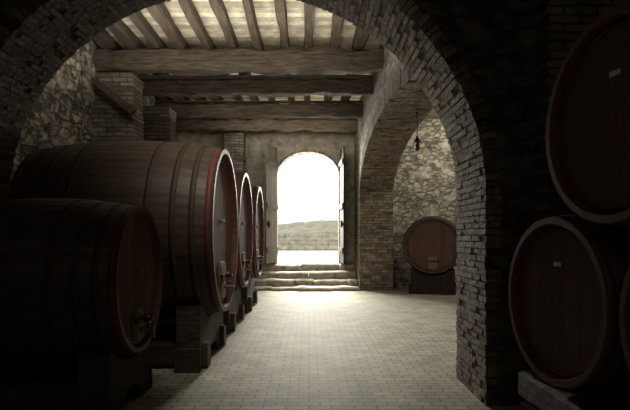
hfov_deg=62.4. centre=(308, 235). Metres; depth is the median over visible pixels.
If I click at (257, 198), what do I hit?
wine barrel
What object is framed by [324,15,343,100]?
joist
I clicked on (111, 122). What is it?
brick pillar
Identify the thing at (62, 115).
wall
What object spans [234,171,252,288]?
wine barrel
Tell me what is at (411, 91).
brick arch
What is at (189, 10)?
joist
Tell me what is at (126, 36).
joist
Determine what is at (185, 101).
packing timber
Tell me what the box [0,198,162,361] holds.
wine barrel
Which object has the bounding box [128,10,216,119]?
joist
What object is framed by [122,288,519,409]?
floor
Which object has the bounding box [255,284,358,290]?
step
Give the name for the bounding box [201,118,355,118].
packing timber
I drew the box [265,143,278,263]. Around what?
door
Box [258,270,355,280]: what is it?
step
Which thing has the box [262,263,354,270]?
step
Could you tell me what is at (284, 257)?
ground
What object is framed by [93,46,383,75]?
ceiling beam
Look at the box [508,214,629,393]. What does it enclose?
wine barrel
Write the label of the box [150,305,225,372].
stand
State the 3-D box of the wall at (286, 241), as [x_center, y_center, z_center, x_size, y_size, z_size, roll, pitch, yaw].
[0.000,0.340,30.250,18.000,1.000,0.500,0,0,0]
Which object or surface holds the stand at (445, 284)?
on the floor
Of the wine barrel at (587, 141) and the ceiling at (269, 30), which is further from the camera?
the ceiling at (269, 30)
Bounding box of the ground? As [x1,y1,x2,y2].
[278,251,337,263]
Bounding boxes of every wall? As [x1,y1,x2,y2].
[0,0,534,405]
[10,39,179,178]
[177,119,353,264]
[278,233,337,250]
[354,44,423,289]
[393,119,456,287]
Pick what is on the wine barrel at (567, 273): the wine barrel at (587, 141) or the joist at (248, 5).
the wine barrel at (587, 141)
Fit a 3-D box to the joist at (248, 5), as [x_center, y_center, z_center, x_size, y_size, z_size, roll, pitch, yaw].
[-0.970,-3.641,10.750,0.167,0.306,10.600,0,0,0]
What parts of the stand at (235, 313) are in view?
rail, rail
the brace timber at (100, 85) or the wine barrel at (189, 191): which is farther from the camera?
the brace timber at (100, 85)
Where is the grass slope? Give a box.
[278,220,337,232]
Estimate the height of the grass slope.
3.055 m
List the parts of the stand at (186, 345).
rail, rail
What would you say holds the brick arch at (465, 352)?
attached to the wall at (495, 38)
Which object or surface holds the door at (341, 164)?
in the wall at (330, 143)
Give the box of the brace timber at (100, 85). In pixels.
[92,78,136,115]
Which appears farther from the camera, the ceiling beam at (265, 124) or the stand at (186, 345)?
the ceiling beam at (265, 124)
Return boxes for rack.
[518,371,629,409]
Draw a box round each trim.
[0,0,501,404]
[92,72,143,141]
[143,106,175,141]
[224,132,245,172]
[277,150,339,261]
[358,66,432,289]
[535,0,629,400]
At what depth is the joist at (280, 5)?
8.64 m
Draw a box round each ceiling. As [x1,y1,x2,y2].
[105,0,380,104]
[424,108,439,118]
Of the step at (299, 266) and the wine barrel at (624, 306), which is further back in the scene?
the step at (299, 266)
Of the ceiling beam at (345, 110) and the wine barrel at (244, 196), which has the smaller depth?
the wine barrel at (244, 196)
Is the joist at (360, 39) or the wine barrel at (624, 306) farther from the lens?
the joist at (360, 39)
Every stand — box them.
[0,343,151,409]
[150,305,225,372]
[157,288,243,333]
[241,278,257,312]
[409,267,456,294]
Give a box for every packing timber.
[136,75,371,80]
[156,100,361,102]
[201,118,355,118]
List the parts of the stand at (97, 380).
rail, rail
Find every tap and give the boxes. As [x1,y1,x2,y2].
[140,321,154,337]
[224,280,233,292]
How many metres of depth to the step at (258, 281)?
14.79 m
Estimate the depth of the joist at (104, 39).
9.67 m
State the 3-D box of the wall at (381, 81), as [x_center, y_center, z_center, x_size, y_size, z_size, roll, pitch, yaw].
[1.865,-1.300,10.750,0.930,5.600,10.500,0,0,0]
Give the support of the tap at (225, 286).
on the wine barrel at (189, 191)
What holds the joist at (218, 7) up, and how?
attached to the ceiling at (269, 30)
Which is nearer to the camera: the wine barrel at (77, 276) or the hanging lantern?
the wine barrel at (77, 276)
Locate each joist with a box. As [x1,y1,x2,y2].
[93,29,177,103]
[108,19,203,119]
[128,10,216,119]
[147,3,226,119]
[178,0,250,119]
[208,0,260,103]
[242,0,278,119]
[274,0,294,119]
[304,3,314,103]
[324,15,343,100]
[341,26,368,99]
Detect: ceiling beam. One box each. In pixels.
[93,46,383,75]
[143,79,372,97]
[154,102,362,118]
[175,118,357,132]
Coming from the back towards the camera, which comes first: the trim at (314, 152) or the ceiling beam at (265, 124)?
the trim at (314, 152)
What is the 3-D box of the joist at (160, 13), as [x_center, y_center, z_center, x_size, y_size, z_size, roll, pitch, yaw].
[-2.445,-3.644,10.750,0.266,0.276,10.601,0,0,0]
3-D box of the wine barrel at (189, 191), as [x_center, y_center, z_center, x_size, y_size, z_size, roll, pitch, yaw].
[-2.087,-0.070,6.500,2.305,2.209,2.209,0,0,0]
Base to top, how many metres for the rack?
0.560 m
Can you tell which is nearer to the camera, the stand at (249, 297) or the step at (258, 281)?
the stand at (249, 297)
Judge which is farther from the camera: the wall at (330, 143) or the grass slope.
the grass slope
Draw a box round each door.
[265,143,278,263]
[338,146,344,263]
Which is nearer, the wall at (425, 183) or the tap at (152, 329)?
the tap at (152, 329)
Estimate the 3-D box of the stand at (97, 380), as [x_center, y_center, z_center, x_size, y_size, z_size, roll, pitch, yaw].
[-2.270,1.216,4.600,1.432,0.574,1.101,0,0,0]
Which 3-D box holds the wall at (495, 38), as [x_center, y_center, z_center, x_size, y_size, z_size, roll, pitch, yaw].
[-0.300,-1.300,5.050,8.000,5.600,0.900,0,0,0]
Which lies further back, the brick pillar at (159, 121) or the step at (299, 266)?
the step at (299, 266)
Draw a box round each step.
[255,278,357,285]
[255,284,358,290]
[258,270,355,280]
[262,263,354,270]
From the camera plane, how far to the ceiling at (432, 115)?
14.67 m
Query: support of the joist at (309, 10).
attached to the ceiling at (269, 30)
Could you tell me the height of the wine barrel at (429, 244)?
1.579 m
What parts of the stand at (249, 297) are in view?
rail, rail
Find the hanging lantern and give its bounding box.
[413,112,420,150]
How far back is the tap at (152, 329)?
4.59 m
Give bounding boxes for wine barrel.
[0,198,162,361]
[9,141,237,318]
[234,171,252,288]
[250,186,263,278]
[403,216,456,274]
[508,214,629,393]
[545,2,629,226]
[619,265,629,372]
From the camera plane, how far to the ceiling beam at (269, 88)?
11.30 m
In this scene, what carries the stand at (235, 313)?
on the floor

